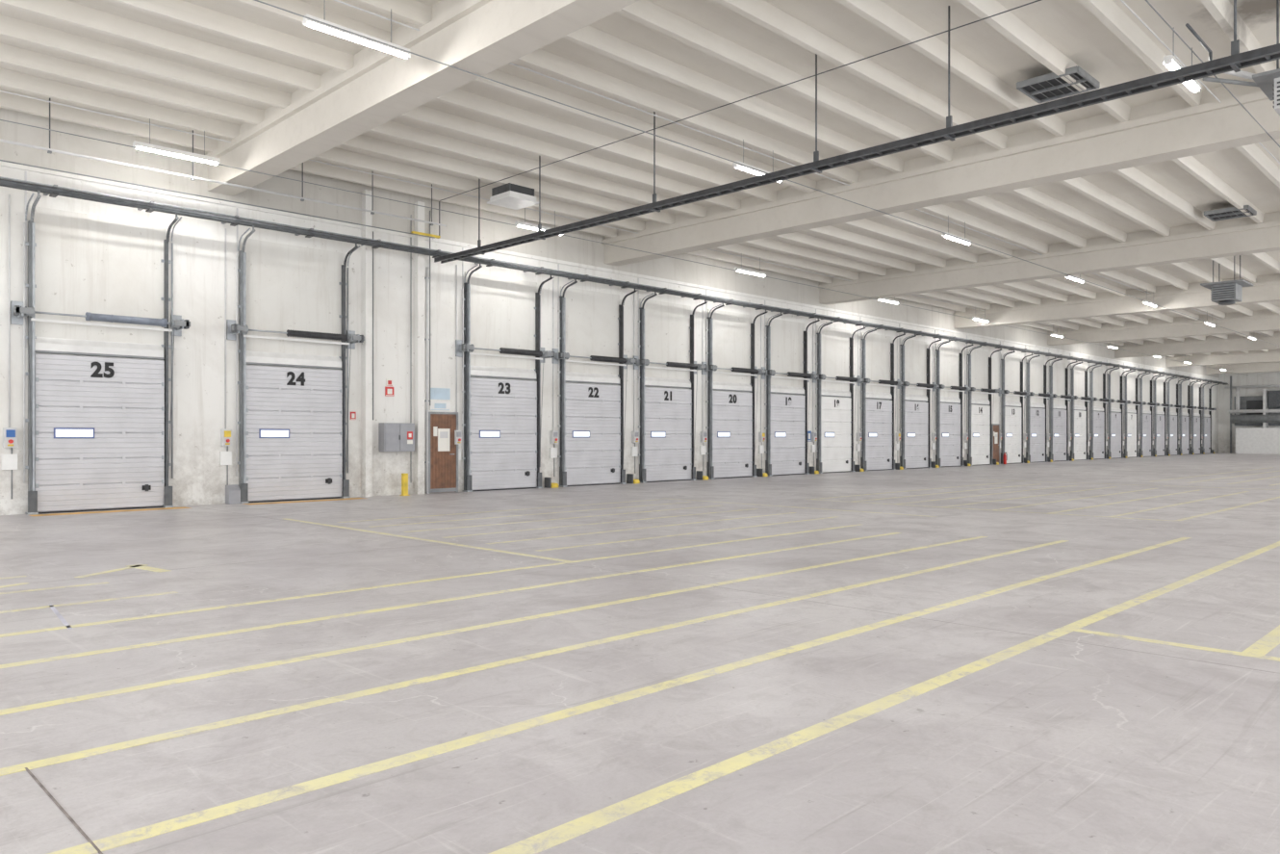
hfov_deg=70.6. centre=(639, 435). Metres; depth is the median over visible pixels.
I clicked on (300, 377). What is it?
number
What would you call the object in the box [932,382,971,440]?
shaft
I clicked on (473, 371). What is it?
track assembly
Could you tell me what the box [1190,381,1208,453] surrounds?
track assembly
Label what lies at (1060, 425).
door
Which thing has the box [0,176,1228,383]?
support rail
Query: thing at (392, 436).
electrical box
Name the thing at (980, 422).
door
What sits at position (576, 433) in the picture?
window
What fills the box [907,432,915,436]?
window
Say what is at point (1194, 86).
tube light
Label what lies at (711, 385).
track assembly
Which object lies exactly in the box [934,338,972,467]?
track assembly
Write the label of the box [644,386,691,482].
door
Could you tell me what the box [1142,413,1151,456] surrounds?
door
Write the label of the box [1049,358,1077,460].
track assembly
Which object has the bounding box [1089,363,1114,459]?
track assembly
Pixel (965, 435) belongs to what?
control box
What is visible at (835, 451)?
door
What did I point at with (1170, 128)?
ceiling beam
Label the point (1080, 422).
door
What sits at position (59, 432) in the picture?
window
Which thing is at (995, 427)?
leaf
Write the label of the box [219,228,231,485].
control box
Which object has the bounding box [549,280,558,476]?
control box
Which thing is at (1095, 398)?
shaft
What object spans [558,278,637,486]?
track assembly
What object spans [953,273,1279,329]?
ceiling beam
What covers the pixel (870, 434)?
window
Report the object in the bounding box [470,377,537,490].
door
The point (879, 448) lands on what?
door
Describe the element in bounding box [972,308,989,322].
tube light
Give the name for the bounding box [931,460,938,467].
bumper cover
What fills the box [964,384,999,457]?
shaft
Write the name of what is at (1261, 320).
ceiling beam
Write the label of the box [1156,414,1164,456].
door
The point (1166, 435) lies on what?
control box
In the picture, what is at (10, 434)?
control box
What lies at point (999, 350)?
control box
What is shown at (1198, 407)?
shaft
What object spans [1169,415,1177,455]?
door
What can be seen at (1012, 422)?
door
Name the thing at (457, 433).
control box
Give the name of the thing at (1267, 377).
wall
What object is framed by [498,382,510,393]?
number
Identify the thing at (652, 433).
window
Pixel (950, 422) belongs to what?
door
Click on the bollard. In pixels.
(404, 476)
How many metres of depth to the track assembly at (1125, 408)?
62.84 m
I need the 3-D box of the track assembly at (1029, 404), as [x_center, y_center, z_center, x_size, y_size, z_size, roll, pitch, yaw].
[22.930,-1.560,51.670,2.671,6.120,0.756,0,0,-45]
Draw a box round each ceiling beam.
[203,0,639,196]
[601,79,1279,266]
[818,210,1279,305]
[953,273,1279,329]
[1046,309,1279,345]
[1114,331,1279,358]
[1165,348,1279,366]
[1205,361,1279,374]
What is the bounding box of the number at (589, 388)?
[588,386,598,397]
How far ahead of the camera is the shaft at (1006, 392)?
49.10 m
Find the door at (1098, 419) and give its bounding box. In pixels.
[1093,410,1104,459]
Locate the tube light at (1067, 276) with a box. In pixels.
[1064,274,1085,282]
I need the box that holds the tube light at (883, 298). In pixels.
[876,296,898,304]
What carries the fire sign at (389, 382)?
attached to the wall at (199, 478)
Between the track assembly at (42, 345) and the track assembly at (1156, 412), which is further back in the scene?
the track assembly at (1156, 412)
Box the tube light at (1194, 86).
[1182,79,1202,92]
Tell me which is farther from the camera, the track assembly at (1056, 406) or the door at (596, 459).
the track assembly at (1056, 406)
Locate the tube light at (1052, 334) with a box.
[1049,332,1063,337]
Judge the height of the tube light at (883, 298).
0.635 m
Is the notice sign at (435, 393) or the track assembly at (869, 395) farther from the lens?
the track assembly at (869, 395)
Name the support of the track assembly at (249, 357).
attached to the wall at (199, 478)
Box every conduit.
[0,0,1279,375]
[0,98,445,238]
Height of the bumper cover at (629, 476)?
0.300 m
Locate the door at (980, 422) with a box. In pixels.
[971,404,990,465]
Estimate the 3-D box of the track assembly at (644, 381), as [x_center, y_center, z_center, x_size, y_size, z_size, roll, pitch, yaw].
[1.116,-1.560,29.855,2.671,6.120,0.756,0,0,-45]
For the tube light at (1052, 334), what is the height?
0.635 m
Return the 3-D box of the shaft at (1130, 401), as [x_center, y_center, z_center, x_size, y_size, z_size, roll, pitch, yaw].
[34.676,-0.690,63.611,3.120,3.780,0.480,0,0,-45]
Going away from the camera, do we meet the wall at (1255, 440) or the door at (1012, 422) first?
the door at (1012, 422)
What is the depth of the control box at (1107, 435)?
60.31 m
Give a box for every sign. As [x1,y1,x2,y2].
[350,411,356,419]
[384,386,393,396]
[385,378,392,385]
[429,401,450,410]
[430,387,450,399]
[807,431,811,440]
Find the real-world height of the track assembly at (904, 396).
6.120 m
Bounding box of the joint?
[0,459,1279,853]
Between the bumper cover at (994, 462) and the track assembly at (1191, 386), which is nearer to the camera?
the bumper cover at (994, 462)
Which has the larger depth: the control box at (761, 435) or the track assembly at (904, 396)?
the track assembly at (904, 396)
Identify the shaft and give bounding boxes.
[10,300,190,484]
[226,319,364,478]
[455,339,555,464]
[552,348,637,442]
[633,355,707,453]
[701,361,767,462]
[761,366,818,442]
[812,371,864,460]
[857,375,903,440]
[897,379,939,458]
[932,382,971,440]
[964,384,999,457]
[998,387,1030,437]
[1024,389,1053,446]
[1047,391,1075,453]
[1068,393,1094,448]
[1087,395,1112,446]
[1105,397,1128,442]
[1122,398,1144,445]
[1137,400,1157,450]
[1152,401,1171,442]
[1165,402,1183,442]
[1177,403,1195,423]
[1193,406,1205,433]
[1201,405,1216,427]
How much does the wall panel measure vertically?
7.860 m
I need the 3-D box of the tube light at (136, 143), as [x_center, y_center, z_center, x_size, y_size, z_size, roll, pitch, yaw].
[-9.016,-5.753,17.642,1.550,0.635,0.150,0,0,-45]
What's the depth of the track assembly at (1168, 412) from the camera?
69.98 m
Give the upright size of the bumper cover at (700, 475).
0.300 m
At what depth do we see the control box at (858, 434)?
38.51 m
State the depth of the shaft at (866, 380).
39.34 m
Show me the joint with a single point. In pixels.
(54, 800)
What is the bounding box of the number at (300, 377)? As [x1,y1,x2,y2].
[286,371,305,385]
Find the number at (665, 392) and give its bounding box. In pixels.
[664,390,671,400]
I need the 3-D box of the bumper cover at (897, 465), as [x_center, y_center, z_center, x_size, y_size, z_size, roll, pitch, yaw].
[11.628,1.350,40.627,0.290,0.300,0.290,0,0,-45]
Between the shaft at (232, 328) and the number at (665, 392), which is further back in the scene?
the number at (665, 392)
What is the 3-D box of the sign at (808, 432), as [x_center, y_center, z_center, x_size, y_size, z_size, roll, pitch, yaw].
[6.727,0.000,35.983,0.240,0.420,0.024,0,0,-45]
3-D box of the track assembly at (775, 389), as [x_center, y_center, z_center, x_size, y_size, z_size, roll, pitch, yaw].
[5.853,-1.560,34.593,2.671,6.120,0.756,0,0,-45]
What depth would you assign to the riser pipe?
23.55 m
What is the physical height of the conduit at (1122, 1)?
0.728 m
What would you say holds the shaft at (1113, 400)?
attached to the wall at (199, 478)
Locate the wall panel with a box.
[0,107,1219,496]
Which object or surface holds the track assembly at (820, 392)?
attached to the wall at (199, 478)
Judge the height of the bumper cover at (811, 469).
0.300 m
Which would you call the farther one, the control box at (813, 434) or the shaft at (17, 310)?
the control box at (813, 434)
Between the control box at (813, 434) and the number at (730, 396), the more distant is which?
the control box at (813, 434)
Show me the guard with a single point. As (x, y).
(232, 491)
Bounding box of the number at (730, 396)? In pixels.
[728,394,737,403]
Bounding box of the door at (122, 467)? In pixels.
[34,353,164,513]
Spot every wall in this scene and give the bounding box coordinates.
[0,165,1218,514]
[1218,371,1279,453]
[1235,427,1279,454]
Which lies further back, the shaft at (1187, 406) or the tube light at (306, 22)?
the shaft at (1187, 406)
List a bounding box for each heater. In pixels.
[1185,0,1279,115]
[1200,255,1253,305]
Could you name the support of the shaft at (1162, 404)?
attached to the wall at (199, 478)
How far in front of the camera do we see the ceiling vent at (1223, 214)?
24.75 m
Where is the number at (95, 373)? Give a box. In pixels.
[90,361,114,378]
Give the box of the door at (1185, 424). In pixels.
[1181,415,1189,454]
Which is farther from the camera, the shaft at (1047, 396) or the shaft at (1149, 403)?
the shaft at (1149, 403)
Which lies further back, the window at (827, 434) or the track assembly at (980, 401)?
the track assembly at (980, 401)
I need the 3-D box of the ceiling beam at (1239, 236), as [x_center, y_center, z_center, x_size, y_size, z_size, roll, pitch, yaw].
[17.907,-5.860,26.181,0.750,1.020,29.700,0,0,-45]
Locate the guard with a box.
[225,484,240,504]
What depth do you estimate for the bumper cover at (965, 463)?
45.24 m
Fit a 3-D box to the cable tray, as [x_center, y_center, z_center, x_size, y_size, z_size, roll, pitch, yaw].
[4.738,-5.379,13.223,0.280,1.958,28.000,0,0,-45]
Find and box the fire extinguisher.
[1003,452,1007,463]
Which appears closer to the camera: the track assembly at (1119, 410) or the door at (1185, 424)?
the track assembly at (1119, 410)
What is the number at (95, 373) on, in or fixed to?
attached to the door at (122, 467)
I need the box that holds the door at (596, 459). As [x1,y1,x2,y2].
[565,382,620,486]
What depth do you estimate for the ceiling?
16.83 m
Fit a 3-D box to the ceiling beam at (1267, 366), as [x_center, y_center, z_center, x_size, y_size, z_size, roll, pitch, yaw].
[59.627,-5.860,67.900,0.750,1.020,29.700,0,0,-45]
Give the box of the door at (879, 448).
[866,398,892,470]
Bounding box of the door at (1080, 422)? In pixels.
[1074,409,1086,460]
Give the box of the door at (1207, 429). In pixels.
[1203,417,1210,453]
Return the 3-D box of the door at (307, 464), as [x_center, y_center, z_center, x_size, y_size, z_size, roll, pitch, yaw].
[-8.022,-0.050,21.075,2.300,3.100,0.130,0,0,-45]
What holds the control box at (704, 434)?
attached to the wall at (199, 478)
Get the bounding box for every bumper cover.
[544,477,558,487]
[626,473,639,483]
[696,470,708,480]
[756,468,767,476]
[809,465,819,473]
[854,463,864,471]
[895,462,903,469]
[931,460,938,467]
[963,460,970,465]
[992,459,998,464]
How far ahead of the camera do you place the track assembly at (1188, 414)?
72.33 m
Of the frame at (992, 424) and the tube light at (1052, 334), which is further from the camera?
the tube light at (1052, 334)
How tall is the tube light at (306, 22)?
0.635 m
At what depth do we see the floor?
5.94 m
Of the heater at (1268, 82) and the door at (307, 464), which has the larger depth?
the door at (307, 464)
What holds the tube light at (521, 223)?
hanging from the ceiling
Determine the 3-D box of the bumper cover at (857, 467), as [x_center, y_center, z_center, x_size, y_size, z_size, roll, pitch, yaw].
[9.260,1.350,38.258,0.290,0.300,0.290,0,0,-45]
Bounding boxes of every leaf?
[430,413,456,492]
[993,425,998,462]
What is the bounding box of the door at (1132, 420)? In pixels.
[1126,412,1136,457]
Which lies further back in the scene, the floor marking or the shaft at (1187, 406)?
the shaft at (1187, 406)
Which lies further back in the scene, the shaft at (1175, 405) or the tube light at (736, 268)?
the shaft at (1175, 405)
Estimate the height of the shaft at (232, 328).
3.780 m
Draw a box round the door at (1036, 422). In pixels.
[1029,408,1045,461]
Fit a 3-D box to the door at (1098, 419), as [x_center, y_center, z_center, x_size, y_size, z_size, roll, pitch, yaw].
[29.858,-0.050,58.955,2.300,3.100,0.130,0,0,-45]
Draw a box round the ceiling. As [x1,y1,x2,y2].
[0,0,1279,364]
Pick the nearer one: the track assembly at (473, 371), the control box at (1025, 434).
the track assembly at (473, 371)
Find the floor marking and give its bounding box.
[0,466,1279,853]
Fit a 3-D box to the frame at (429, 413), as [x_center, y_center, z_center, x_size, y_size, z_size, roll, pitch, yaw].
[-5.233,0.430,23.971,0.920,2.140,0.100,0,0,-45]
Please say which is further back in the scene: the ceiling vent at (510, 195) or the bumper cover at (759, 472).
the bumper cover at (759, 472)
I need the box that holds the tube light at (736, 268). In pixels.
[734,256,766,277]
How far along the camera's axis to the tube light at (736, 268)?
30.35 m
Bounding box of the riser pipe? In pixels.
[372,201,440,493]
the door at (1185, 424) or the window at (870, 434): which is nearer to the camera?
the window at (870, 434)
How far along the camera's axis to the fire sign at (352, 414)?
22.20 m
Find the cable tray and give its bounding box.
[434,0,1279,263]
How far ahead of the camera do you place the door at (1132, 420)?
63.78 m
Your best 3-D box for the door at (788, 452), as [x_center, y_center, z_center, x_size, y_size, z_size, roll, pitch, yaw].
[5.675,-0.050,34.772,2.300,3.100,0.130,0,0,-45]
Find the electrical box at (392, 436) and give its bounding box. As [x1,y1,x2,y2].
[378,422,414,451]
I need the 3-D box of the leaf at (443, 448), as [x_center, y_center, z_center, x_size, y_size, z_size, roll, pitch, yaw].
[-5.214,0.455,23.953,0.800,2.070,0.112,0,0,-45]
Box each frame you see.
[428,411,458,493]
[991,423,999,463]
[1224,375,1279,453]
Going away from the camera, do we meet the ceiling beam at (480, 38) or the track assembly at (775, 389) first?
the ceiling beam at (480, 38)
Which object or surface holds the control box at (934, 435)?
attached to the wall at (199, 478)
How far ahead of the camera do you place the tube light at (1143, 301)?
37.47 m
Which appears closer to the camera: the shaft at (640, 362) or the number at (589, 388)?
the number at (589, 388)
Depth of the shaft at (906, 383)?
41.73 m
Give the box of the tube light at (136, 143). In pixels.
[132,118,220,165]
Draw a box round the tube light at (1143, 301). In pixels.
[1142,300,1157,307]
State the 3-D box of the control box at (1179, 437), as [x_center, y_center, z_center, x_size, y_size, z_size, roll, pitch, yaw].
[42.985,-1.700,72.132,0.240,5.800,0.180,0,0,-45]
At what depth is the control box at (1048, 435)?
53.21 m
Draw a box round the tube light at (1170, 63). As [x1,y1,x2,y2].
[1162,26,1183,71]
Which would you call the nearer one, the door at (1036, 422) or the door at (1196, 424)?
the door at (1036, 422)
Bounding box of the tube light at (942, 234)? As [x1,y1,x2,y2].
[941,215,972,245]
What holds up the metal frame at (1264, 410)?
on the floor
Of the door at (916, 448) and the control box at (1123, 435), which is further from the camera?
the control box at (1123, 435)
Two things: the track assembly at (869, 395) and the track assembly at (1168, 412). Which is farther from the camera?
the track assembly at (1168, 412)
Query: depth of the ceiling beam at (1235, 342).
57.89 m
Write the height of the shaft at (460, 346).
3.780 m
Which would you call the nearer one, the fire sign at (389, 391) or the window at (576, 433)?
the fire sign at (389, 391)
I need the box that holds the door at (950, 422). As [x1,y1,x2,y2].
[940,403,961,466]
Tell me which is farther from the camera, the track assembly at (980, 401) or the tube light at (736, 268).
the track assembly at (980, 401)
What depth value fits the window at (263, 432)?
20.68 m
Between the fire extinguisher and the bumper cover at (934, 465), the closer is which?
the bumper cover at (934, 465)
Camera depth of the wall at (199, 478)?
22.29 m
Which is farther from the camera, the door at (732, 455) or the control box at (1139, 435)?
the control box at (1139, 435)
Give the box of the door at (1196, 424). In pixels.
[1193,416,1200,454]
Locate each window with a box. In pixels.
[53,427,94,437]
[258,428,289,437]
[479,430,500,437]
[572,430,589,437]
[650,431,665,436]
[716,431,730,436]
[774,431,786,436]
[824,432,834,436]
[868,432,876,436]
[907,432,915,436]
[942,432,948,436]
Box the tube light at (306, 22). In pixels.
[302,0,410,59]
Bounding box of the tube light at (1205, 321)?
[1203,310,1215,326]
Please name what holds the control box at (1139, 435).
attached to the wall at (199, 478)
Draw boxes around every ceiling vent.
[486,182,538,209]
[1016,65,1100,103]
[1203,204,1256,221]
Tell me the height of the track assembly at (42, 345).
6.120 m
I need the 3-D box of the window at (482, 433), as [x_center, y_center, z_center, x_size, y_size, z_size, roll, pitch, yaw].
[-4.137,-0.060,24.925,0.700,0.210,0.024,0,0,-45]
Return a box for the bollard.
[399,473,409,495]
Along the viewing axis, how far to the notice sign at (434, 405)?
23.95 m
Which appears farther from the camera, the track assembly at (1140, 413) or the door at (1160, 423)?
the door at (1160, 423)
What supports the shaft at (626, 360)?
attached to the wall at (199, 478)
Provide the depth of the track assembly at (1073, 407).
55.73 m
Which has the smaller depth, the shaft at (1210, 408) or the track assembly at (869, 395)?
the track assembly at (869, 395)
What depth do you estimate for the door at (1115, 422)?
61.37 m
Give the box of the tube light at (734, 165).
[732,139,782,182]
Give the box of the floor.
[0,452,1279,853]
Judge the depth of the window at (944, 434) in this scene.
43.86 m
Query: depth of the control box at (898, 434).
40.84 m
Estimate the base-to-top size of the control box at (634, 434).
5.800 m
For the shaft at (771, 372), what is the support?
attached to the wall at (199, 478)
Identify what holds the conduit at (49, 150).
hanging from the ceiling
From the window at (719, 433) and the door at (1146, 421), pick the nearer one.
the window at (719, 433)
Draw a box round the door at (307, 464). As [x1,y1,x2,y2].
[246,364,342,502]
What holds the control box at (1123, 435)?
attached to the wall at (199, 478)
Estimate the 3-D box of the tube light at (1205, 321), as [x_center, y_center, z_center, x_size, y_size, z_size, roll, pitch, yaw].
[27.931,-5.753,44.336,1.550,0.635,0.150,0,0,-45]
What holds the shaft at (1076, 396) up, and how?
attached to the wall at (199, 478)
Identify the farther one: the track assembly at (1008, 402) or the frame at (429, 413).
the track assembly at (1008, 402)
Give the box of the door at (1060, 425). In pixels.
[1052,409,1067,460]
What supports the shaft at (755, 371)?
attached to the wall at (199, 478)
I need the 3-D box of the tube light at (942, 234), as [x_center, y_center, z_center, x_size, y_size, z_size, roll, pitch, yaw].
[8.839,-5.753,25.244,1.550,0.635,0.150,0,0,-45]
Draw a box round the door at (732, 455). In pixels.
[712,389,752,478]
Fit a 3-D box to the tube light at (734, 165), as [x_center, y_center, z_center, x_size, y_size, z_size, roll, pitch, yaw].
[2.475,-5.753,18.880,1.550,0.635,0.150,0,0,-45]
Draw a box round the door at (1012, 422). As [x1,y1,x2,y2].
[1004,406,1022,463]
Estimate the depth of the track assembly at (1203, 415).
77.09 m
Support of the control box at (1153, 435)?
attached to the wall at (199, 478)
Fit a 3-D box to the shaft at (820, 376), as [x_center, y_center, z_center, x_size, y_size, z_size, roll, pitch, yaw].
[8.125,-0.690,37.059,3.120,3.780,0.480,0,0,-45]
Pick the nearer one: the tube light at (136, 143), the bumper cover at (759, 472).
the tube light at (136, 143)
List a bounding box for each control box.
[1,194,17,498]
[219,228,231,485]
[454,264,461,460]
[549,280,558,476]
[630,292,639,473]
[699,305,707,454]
[758,312,765,467]
[810,320,817,465]
[855,328,861,451]
[895,333,900,450]
[931,339,936,449]
[963,344,968,448]
[998,350,1001,447]
[1023,354,1027,447]
[1046,358,1050,446]
[1068,360,1072,446]
[1105,366,1108,445]
[1122,369,1125,445]
[1137,372,1140,444]
[1152,374,1154,444]
[1165,376,1168,449]
[1177,378,1180,449]
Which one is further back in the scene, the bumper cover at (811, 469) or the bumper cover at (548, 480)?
the bumper cover at (811, 469)
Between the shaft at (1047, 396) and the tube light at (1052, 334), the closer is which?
the tube light at (1052, 334)
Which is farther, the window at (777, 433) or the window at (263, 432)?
the window at (777, 433)
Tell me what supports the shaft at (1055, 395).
attached to the wall at (199, 478)
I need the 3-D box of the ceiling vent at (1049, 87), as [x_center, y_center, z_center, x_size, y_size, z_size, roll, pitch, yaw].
[7.283,-6.110,15.768,1.040,0.100,1.040,0,0,-45]
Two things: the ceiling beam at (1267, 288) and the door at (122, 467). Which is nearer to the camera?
the door at (122, 467)
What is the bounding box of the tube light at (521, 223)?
[514,207,563,235]
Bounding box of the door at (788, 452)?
[770,393,805,475]
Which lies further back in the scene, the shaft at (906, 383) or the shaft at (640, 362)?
the shaft at (906, 383)
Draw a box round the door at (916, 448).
[904,400,928,468]
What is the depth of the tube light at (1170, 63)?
13.31 m
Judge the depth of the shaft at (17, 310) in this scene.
18.07 m
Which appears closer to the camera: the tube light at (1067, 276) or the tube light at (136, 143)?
the tube light at (136, 143)
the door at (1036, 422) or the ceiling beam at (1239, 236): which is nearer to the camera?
the ceiling beam at (1239, 236)
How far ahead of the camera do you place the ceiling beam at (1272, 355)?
67.04 m
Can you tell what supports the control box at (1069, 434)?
attached to the wall at (199, 478)
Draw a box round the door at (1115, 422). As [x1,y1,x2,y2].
[1110,411,1121,458]
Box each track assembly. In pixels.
[23,190,181,514]
[235,225,359,503]
[461,262,554,491]
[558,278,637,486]
[638,290,707,483]
[705,302,767,479]
[764,311,819,476]
[815,319,865,473]
[860,327,905,471]
[899,332,941,468]
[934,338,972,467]
[966,343,1001,465]
[999,350,1033,463]
[1025,354,1056,462]
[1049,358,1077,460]
[1069,360,1097,460]
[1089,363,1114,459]
[1106,366,1131,458]
[1123,370,1146,457]
[1138,372,1160,457]
[1152,374,1174,456]
[1166,376,1186,455]
[1178,378,1198,454]
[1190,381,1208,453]
[1201,382,1218,453]
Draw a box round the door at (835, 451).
[820,396,851,473]
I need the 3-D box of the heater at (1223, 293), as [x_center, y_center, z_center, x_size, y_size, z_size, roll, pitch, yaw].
[20.365,-5.465,31.396,1.530,1.786,1.260,0,0,-45]

